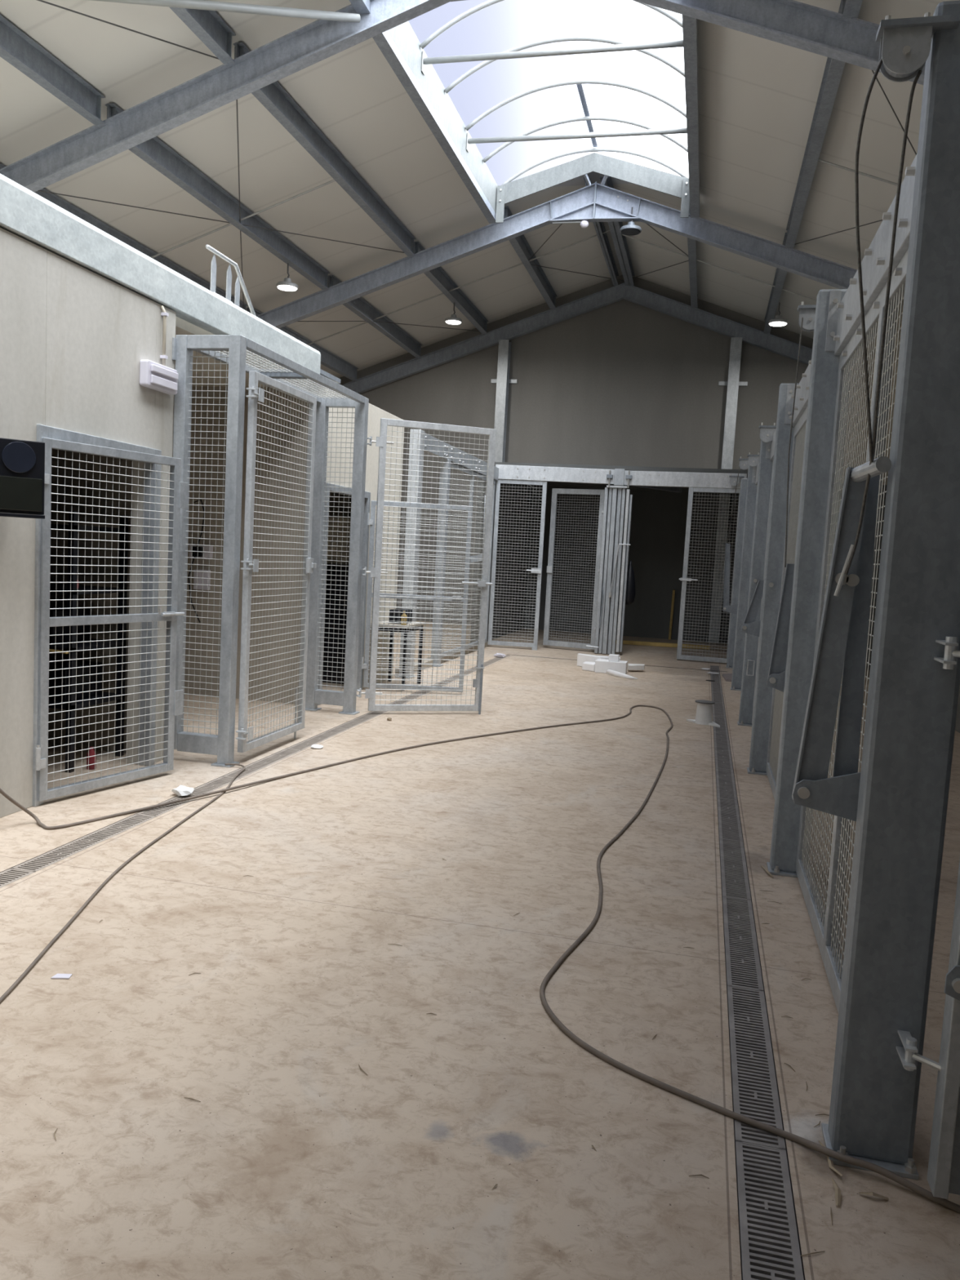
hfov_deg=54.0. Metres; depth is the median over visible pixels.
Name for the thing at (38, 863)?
drain grate
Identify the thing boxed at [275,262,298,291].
lamp
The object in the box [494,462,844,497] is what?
ceiling
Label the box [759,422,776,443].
pulley
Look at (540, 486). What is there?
trim
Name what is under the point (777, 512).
post
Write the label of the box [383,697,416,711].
drain grate
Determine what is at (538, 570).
door
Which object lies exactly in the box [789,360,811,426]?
beam
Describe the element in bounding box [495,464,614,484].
beam
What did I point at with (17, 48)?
purlin
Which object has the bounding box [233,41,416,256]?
purlin
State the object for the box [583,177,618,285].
ridge beam
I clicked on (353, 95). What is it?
ceiling
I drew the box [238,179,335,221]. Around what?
bar
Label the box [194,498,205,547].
cable
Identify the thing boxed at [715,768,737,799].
drain grate
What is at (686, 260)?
rod
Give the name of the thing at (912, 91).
rope
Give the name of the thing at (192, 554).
box
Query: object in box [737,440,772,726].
post
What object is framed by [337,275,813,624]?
wall
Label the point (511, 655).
trim
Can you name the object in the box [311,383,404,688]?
wall
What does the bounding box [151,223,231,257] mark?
bar
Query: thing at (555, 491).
gate
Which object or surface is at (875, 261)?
beam
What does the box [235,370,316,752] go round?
gate
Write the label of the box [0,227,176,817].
wall
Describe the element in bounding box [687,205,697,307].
purlin
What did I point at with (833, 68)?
purlin
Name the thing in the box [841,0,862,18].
purlin
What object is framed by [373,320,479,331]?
rod
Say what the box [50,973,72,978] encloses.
paper scrap
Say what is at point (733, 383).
column
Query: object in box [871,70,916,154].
rod
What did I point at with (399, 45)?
curb
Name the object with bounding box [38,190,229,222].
rod
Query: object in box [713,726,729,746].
drain grate
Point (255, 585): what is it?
mesh panel
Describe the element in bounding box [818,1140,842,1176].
dry leaf
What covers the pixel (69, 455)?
wall
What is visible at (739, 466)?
rope
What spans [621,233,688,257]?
bar
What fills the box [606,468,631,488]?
clamp
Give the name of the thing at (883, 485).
wall
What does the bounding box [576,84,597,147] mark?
strip
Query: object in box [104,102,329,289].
purlin
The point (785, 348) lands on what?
roof beam
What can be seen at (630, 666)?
foam slab
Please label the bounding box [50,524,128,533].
shelf
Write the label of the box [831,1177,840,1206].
dry leaf
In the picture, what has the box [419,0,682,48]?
arch
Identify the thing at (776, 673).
door lever
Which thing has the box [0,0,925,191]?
roof beam
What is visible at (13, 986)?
cable
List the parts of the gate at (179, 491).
panel, panel, keep plate, keep plate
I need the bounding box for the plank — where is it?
[668,589,675,639]
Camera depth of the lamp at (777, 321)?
16.41 m
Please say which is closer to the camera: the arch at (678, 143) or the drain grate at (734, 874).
the drain grate at (734, 874)
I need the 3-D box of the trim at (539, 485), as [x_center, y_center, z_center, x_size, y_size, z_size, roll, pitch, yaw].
[3.832,-3.023,18.785,5.500,0.060,0.070,4,5,13]
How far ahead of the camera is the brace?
17.02 m
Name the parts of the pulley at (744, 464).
cheek plate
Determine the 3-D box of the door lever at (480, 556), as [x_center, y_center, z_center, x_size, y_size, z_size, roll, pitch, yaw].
[-0.002,-1.716,14.560,0.268,1.050,0.137,4,5,13]
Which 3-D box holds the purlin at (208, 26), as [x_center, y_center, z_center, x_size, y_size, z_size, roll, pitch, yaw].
[-3.188,-5.710,6.623,0.130,0.272,5.830,4,5,13]
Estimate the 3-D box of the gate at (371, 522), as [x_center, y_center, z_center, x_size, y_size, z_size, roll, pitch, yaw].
[-0.712,-0.475,10.494,1.152,2.080,0.065,3,5,-2]
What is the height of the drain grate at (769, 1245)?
0.019 m
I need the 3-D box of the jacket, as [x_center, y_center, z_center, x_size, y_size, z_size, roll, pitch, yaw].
[2.557,-0.986,16.181,0.253,0.760,0.156,4,5,13]
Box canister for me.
[86,746,96,769]
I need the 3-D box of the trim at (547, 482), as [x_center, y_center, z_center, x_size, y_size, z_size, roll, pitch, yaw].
[3.716,-2.986,18.300,5.500,0.060,0.070,4,5,13]
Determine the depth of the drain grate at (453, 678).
11.69 m
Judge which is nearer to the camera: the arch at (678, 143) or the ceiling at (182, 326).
the ceiling at (182, 326)
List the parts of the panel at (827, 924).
panel, panel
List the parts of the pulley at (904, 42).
cheek plate, cheek plate, hanger plate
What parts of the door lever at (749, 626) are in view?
lever arm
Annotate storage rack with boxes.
[48,511,128,773]
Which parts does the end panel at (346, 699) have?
plate, post, rail, panel, rail, plate, post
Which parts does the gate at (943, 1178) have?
edge frame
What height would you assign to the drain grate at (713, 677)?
0.019 m
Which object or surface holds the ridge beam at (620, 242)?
attached to the wall
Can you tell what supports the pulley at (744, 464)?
attached to the beam at (646, 478)
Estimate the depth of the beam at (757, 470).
11.79 m
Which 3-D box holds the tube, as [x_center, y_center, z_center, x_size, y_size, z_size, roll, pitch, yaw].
[-2.525,-5.562,8.234,3.186,0.880,0.072,0,6,-32]
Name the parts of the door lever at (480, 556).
lever arm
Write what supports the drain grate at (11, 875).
in the trim at (495, 657)
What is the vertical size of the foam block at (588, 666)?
0.108 m
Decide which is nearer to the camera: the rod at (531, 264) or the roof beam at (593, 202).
the roof beam at (593, 202)
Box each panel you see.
[172,334,246,767]
[172,386,311,704]
[197,337,364,403]
[305,396,368,715]
[440,462,495,657]
[676,487,740,662]
[751,460,773,723]
[765,406,807,799]
[795,248,908,1012]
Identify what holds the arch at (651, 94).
attached to the curb at (399, 45)
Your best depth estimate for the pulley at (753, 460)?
11.91 m
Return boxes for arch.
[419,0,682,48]
[444,35,684,93]
[465,79,686,130]
[482,115,687,163]
[501,147,688,185]
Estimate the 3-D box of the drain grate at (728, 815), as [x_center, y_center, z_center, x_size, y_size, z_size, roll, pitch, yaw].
[1.585,1.141,5.998,0.134,0.019,0.998,4,5,13]
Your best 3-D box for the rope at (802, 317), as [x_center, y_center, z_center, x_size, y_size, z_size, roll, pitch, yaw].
[1.634,-1.032,4.931,0.026,1.300,0.089,4,5,6]
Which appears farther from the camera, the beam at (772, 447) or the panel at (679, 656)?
the panel at (679, 656)
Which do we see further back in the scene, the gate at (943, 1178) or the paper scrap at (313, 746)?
the paper scrap at (313, 746)
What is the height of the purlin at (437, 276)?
0.272 m
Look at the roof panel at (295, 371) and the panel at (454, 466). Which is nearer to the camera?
the roof panel at (295, 371)
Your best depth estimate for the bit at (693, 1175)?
2.45 m
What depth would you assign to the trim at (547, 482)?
18.46 m
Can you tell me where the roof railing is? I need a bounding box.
[205,244,256,315]
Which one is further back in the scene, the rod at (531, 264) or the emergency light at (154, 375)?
the rod at (531, 264)
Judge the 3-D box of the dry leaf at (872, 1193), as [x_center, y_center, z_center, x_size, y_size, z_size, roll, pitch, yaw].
[1.005,1.414,2.400,0.072,0.015,0.023,4,5,13]
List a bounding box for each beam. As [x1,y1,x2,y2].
[0,173,340,383]
[423,432,498,480]
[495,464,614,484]
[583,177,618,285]
[599,176,635,285]
[623,470,746,488]
[755,462,759,484]
[769,428,776,460]
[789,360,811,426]
[833,152,917,355]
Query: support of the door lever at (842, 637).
attached to the post at (911, 708)
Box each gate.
[35,437,188,801]
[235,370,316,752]
[356,417,496,714]
[361,500,472,692]
[542,488,604,649]
[895,636,959,1199]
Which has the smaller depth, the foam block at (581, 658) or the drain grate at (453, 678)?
the drain grate at (453, 678)
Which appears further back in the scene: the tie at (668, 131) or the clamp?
the clamp
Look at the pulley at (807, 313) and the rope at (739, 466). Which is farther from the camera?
the rope at (739, 466)
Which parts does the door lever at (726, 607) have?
lever arm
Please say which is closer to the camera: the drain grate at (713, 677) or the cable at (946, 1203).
the cable at (946, 1203)
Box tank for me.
[327,516,351,564]
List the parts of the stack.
drop rod, lever rod, cap plate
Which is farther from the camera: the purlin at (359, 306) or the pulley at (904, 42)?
the purlin at (359, 306)
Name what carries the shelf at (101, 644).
attached to the storage rack
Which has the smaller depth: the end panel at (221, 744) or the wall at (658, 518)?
the end panel at (221, 744)
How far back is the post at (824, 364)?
4.79 m
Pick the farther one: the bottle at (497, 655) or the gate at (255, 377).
the bottle at (497, 655)
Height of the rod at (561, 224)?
0.526 m
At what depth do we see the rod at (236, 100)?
11.21 m
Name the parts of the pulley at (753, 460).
cheek plate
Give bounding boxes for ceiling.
[0,0,957,377]
[174,316,312,387]
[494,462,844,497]
[800,299,903,484]
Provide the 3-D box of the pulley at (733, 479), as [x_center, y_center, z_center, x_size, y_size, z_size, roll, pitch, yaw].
[4.128,-2.573,15.156,0.234,0.191,0.091,4,5,13]
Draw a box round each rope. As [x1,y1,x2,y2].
[726,466,739,543]
[784,317,803,567]
[844,70,921,574]
[854,57,882,462]
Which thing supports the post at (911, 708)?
on the floor at (293, 1161)
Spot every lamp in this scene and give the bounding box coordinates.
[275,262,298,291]
[444,302,462,324]
[619,207,641,235]
[768,302,787,326]
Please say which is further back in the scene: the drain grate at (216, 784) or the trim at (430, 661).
the trim at (430, 661)
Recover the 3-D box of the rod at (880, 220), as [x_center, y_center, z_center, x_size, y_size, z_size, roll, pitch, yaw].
[4.950,-5.436,12.407,0.014,0.526,3.325,2,5,-13]
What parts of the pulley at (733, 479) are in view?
cheek plate, hanger plate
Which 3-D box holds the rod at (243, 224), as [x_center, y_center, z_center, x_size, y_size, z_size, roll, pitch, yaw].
[-2.189,-5.970,14.071,0.014,0.526,3.325,7,7,39]
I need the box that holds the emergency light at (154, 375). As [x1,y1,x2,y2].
[139,360,178,394]
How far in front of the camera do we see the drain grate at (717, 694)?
11.80 m
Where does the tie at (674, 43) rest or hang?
attached to the curb at (399, 45)
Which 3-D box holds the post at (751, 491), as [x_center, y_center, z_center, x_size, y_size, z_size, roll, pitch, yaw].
[3.468,-0.832,12.216,0.205,2.985,0.171,4,5,13]
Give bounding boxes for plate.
[495,152,689,222]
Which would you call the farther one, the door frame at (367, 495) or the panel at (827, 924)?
the door frame at (367, 495)
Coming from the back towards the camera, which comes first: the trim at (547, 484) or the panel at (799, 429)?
the trim at (547, 484)
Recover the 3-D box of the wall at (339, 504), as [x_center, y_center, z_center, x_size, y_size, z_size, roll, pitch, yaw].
[-3.974,-1.310,12.169,5.780,3.150,0.140,4,5,13]
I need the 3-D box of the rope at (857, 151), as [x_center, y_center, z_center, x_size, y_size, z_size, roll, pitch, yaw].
[0.983,-0.958,2.376,0.111,1.004,0.019,3,5,2]
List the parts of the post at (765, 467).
plate, pull handle, splice plate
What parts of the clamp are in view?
plate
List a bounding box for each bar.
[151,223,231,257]
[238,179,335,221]
[306,321,367,345]
[372,293,443,320]
[448,262,523,292]
[528,230,609,262]
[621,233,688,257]
[696,258,774,287]
[782,288,816,301]
[817,159,897,186]
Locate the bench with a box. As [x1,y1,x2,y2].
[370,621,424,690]
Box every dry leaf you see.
[760,865,773,877]
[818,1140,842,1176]
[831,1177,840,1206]
[858,1191,888,1199]
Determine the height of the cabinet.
1.370 m
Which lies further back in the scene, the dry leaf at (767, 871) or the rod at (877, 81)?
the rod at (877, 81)
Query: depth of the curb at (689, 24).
10.67 m
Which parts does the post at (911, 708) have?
plate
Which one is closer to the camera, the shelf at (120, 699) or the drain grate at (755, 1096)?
the drain grate at (755, 1096)
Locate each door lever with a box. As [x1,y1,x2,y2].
[470,494,485,562]
[722,543,737,614]
[740,579,764,636]
[766,563,794,692]
[791,456,891,821]
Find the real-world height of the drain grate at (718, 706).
0.019 m
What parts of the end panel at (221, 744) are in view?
post, rail, panel, rail, plate, post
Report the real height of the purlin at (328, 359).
0.272 m
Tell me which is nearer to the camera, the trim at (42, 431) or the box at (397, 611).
the trim at (42, 431)
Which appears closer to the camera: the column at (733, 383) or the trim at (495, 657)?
the trim at (495, 657)
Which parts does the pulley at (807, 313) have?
cheek plate, hanger plate, cheek plate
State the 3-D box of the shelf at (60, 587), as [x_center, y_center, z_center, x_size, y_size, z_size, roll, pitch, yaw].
[-2.938,-0.358,6.494,0.740,0.030,0.590,4,5,13]
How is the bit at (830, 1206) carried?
on the floor at (293, 1161)
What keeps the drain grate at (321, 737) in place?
in the trim at (495, 657)
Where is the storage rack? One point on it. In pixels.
(72, 517)
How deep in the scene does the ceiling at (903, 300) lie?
8.04 m
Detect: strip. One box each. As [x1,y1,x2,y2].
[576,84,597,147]
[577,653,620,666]
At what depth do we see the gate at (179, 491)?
5.76 m
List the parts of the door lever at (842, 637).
arm, handle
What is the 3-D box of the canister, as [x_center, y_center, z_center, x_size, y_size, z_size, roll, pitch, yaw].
[-2.623,0.797,6.359,0.060,0.150,0.058,4,5,13]
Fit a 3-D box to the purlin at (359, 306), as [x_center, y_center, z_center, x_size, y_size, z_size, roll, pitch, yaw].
[-1.938,-6.185,18.325,0.130,0.272,5.140,4,5,13]
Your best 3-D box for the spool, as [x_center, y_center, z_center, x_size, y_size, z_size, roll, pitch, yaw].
[2.253,0.736,9.484,0.256,0.228,0.310,3,5,-2]
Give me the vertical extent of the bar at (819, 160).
0.536 m
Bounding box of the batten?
[615,640,710,649]
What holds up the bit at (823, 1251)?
on the floor at (293, 1161)
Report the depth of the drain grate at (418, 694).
10.49 m
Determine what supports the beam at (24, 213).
on the wall at (74, 340)
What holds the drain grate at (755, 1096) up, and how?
in the trim at (495, 657)
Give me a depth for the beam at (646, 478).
15.50 m
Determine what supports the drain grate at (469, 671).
in the trim at (495, 657)
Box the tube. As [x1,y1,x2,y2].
[90,0,360,22]
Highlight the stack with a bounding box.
[586,485,632,654]
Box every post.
[395,429,424,679]
[431,458,451,666]
[725,478,747,668]
[729,465,756,690]
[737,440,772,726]
[746,382,801,775]
[766,288,847,877]
[821,0,959,1179]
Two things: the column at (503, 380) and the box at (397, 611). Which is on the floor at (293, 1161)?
the column at (503, 380)
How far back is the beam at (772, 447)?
9.03 m
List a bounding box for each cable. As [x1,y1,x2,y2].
[0,704,959,1213]
[0,763,245,1003]
[187,555,200,622]
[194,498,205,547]
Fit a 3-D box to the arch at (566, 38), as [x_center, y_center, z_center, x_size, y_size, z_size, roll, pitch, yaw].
[1.014,-6.926,11.273,2.969,0.571,0.054,4,5,13]
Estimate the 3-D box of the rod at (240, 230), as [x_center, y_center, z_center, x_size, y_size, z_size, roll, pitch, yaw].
[-3.644,-5.565,14.450,0.014,0.526,3.325,2,5,-13]
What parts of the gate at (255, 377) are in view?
lug plate, lug plate, lug plate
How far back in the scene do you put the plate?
14.17 m
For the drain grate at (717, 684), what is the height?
0.019 m
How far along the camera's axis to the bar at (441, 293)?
17.72 m
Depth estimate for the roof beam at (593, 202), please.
14.70 m
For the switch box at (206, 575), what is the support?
attached to the mesh panel at (255, 585)
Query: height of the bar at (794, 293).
0.536 m
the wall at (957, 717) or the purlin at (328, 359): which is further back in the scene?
the purlin at (328, 359)
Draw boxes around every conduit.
[160,305,168,365]
[552,221,580,223]
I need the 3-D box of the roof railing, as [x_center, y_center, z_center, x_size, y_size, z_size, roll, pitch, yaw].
[-1.958,-2.807,7.483,0.032,0.386,0.831,4,5,13]
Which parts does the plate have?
leg, leg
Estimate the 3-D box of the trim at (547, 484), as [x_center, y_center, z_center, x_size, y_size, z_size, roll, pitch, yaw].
[3.774,-3.005,18.543,5.500,0.060,0.070,4,5,13]
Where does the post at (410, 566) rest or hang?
on the floor at (293, 1161)
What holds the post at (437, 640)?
on the floor at (293, 1161)
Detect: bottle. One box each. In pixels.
[400,610,407,625]
[493,653,506,657]
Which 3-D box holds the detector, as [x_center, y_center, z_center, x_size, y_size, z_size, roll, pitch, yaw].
[1.632,-6.499,14.726,0.140,0.110,0.140,4,5,13]
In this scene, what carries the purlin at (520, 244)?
attached to the wall
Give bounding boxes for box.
[189,545,213,559]
[193,568,210,590]
[389,608,412,623]
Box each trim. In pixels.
[0,657,804,1279]
[32,424,161,806]
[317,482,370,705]
[395,641,487,675]
[511,654,724,671]
[537,484,688,491]
[538,484,688,490]
[540,486,738,494]
[546,481,613,484]
[546,482,688,488]
[546,484,688,489]
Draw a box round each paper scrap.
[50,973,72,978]
[311,744,323,748]
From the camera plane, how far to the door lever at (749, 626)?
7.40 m
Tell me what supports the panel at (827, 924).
attached to the post at (911, 708)
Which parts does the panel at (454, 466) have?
panel, panel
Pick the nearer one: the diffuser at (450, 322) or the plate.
the plate
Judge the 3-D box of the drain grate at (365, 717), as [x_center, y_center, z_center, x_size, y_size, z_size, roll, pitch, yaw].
[-1.095,0.746,8.773,0.134,0.019,0.998,4,5,13]
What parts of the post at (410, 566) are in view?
plate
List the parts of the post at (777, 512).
plate, splice plate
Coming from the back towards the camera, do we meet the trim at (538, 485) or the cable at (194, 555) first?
the trim at (538, 485)
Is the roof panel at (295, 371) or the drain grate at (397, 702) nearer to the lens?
the roof panel at (295, 371)
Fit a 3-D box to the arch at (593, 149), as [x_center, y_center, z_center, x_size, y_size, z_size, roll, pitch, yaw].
[1.730,-7.158,14.270,2.969,0.571,0.054,4,5,13]
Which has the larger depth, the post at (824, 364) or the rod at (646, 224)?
the rod at (646, 224)
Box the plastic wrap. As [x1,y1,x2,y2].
[171,785,194,796]
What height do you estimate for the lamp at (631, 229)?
0.382 m
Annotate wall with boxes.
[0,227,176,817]
[48,448,133,752]
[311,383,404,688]
[328,492,351,564]
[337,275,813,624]
[470,479,532,643]
[524,486,841,643]
[866,484,886,671]
[955,684,959,733]
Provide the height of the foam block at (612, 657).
0.089 m
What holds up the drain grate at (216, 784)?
in the trim at (495, 657)
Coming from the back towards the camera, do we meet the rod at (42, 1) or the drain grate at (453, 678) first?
the drain grate at (453, 678)
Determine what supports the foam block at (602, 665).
on the floor at (293, 1161)
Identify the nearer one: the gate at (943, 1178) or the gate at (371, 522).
the gate at (943, 1178)
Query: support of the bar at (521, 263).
attached to the purlin at (437, 276)
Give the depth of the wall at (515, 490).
18.75 m
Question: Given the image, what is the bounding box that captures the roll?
[605,669,637,679]
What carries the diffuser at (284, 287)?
attached to the lamp at (287, 286)
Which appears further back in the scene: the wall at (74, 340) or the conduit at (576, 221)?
the conduit at (576, 221)
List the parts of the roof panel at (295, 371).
edge rail, panel, cross rail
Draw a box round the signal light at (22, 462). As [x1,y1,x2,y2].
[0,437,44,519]
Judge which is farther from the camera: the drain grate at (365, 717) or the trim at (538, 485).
the trim at (538, 485)
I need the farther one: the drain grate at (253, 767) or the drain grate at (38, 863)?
the drain grate at (253, 767)
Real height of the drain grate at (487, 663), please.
0.019 m
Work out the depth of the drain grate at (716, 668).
14.73 m
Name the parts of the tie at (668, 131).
plate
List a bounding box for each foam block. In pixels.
[582,661,595,671]
[594,658,627,674]
[608,653,619,662]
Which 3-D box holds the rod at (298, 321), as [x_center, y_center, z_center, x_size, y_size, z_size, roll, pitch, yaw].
[-3.026,-5.766,17.040,2.549,0.526,0.014,-1,7,-41]
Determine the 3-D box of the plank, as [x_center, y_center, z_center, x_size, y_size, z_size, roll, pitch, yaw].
[4.068,-0.534,19.979,0.070,1.071,0.219,4,5,13]
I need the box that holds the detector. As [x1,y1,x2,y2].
[579,220,588,228]
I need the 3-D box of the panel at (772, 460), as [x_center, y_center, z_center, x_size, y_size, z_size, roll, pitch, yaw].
[2.592,-0.381,8.358,0.054,2.630,2.210,4,5,13]
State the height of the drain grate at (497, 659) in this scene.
0.019 m
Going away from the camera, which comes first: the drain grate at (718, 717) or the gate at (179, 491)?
the gate at (179, 491)
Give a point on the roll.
(610, 672)
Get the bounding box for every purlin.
[0,13,105,124]
[0,163,248,310]
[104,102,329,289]
[169,7,235,63]
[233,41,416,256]
[246,307,358,380]
[327,275,422,357]
[413,241,488,333]
[503,206,556,309]
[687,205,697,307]
[763,232,786,333]
[784,0,845,248]
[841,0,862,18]
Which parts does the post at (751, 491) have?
splice plate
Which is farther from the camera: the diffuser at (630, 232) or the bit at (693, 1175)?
the diffuser at (630, 232)
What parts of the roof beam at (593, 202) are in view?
apex plate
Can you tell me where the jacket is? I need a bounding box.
[622,560,635,604]
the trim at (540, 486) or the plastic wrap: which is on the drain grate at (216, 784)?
the plastic wrap
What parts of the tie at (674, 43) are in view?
plate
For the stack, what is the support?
on the floor at (293, 1161)
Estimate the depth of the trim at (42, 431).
6.38 m
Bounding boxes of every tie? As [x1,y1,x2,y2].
[421,40,683,75]
[466,127,686,152]
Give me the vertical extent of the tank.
0.550 m
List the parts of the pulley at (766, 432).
hanger plate, cheek plate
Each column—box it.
[490,339,517,462]
[708,337,747,643]
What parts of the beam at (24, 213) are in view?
plate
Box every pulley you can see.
[728,474,744,486]
[738,456,748,470]
[747,452,759,466]
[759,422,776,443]
[797,301,816,331]
[875,12,959,82]
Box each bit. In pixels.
[688,1174,709,1178]
[800,1250,825,1256]
[830,1206,832,1225]
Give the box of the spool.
[686,699,719,727]
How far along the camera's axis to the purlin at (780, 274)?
16.65 m
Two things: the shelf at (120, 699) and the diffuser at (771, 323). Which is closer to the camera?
the shelf at (120, 699)
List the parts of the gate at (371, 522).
panel, panel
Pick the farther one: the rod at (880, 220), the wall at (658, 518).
the wall at (658, 518)
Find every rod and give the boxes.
[36,0,218,59]
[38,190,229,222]
[235,99,240,222]
[240,230,244,309]
[243,224,404,253]
[297,320,365,321]
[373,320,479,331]
[528,223,562,260]
[531,264,623,280]
[632,260,688,278]
[646,223,688,256]
[794,219,882,244]
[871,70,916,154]
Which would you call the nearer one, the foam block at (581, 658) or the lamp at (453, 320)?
the foam block at (581, 658)
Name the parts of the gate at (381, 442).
lug plate, lug plate, lug plate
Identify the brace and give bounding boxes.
[632,485,682,492]
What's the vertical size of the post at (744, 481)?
2.985 m
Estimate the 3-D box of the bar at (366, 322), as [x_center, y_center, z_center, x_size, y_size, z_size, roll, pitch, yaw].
[-2.772,-5.878,18.094,1.477,0.536,0.026,4,5,13]
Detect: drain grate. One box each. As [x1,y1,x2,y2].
[0,867,35,888]
[11,813,156,871]
[137,776,240,816]
[223,748,302,777]
[287,727,348,750]
[336,711,386,728]
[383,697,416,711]
[406,685,436,697]
[431,675,459,686]
[454,668,476,676]
[471,661,495,668]
[488,655,509,662]
[710,665,719,672]
[710,671,720,680]
[711,680,721,689]
[711,688,723,700]
[711,698,724,712]
[712,711,727,727]
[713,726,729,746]
[714,744,733,769]
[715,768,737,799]
[716,798,742,840]
[719,838,751,899]
[722,896,764,991]
[726,985,785,1149]
[734,1140,804,1279]
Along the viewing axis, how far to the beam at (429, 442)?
13.28 m
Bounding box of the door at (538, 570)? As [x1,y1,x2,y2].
[487,479,546,649]
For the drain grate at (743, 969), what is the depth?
3.98 m
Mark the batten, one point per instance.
(624, 642)
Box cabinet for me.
[322,564,348,684]
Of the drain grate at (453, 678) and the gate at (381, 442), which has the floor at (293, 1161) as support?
the gate at (381, 442)
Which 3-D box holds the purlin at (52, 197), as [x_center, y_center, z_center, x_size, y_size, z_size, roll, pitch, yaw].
[-4.706,-5.353,13.210,0.130,0.272,5.910,4,5,13]
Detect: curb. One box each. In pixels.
[349,0,497,223]
[681,14,699,217]
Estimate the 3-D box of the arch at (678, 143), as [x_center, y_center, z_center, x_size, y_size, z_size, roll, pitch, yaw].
[1.491,-7.081,13.271,2.969,0.571,0.054,4,5,13]
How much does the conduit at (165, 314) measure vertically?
0.406 m
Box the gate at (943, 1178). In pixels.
[895,636,959,1199]
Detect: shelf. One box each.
[48,638,125,653]
[48,691,124,710]
[49,582,127,595]
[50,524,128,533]
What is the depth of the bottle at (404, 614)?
10.68 m
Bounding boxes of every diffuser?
[277,284,297,291]
[445,320,461,324]
[621,228,639,235]
[768,321,786,326]
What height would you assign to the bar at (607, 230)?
0.536 m
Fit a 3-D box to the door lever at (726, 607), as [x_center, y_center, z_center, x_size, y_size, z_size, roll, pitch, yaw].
[3.312,-0.795,12.328,0.262,0.925,0.092,4,5,13]
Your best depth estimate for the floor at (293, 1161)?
3.26 m
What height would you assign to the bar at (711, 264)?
0.536 m
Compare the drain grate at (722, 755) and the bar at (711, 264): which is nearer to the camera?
the drain grate at (722, 755)
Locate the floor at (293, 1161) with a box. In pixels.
[0,620,959,1279]
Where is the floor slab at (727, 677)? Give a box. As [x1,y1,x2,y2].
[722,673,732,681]
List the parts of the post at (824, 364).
plate, splice plate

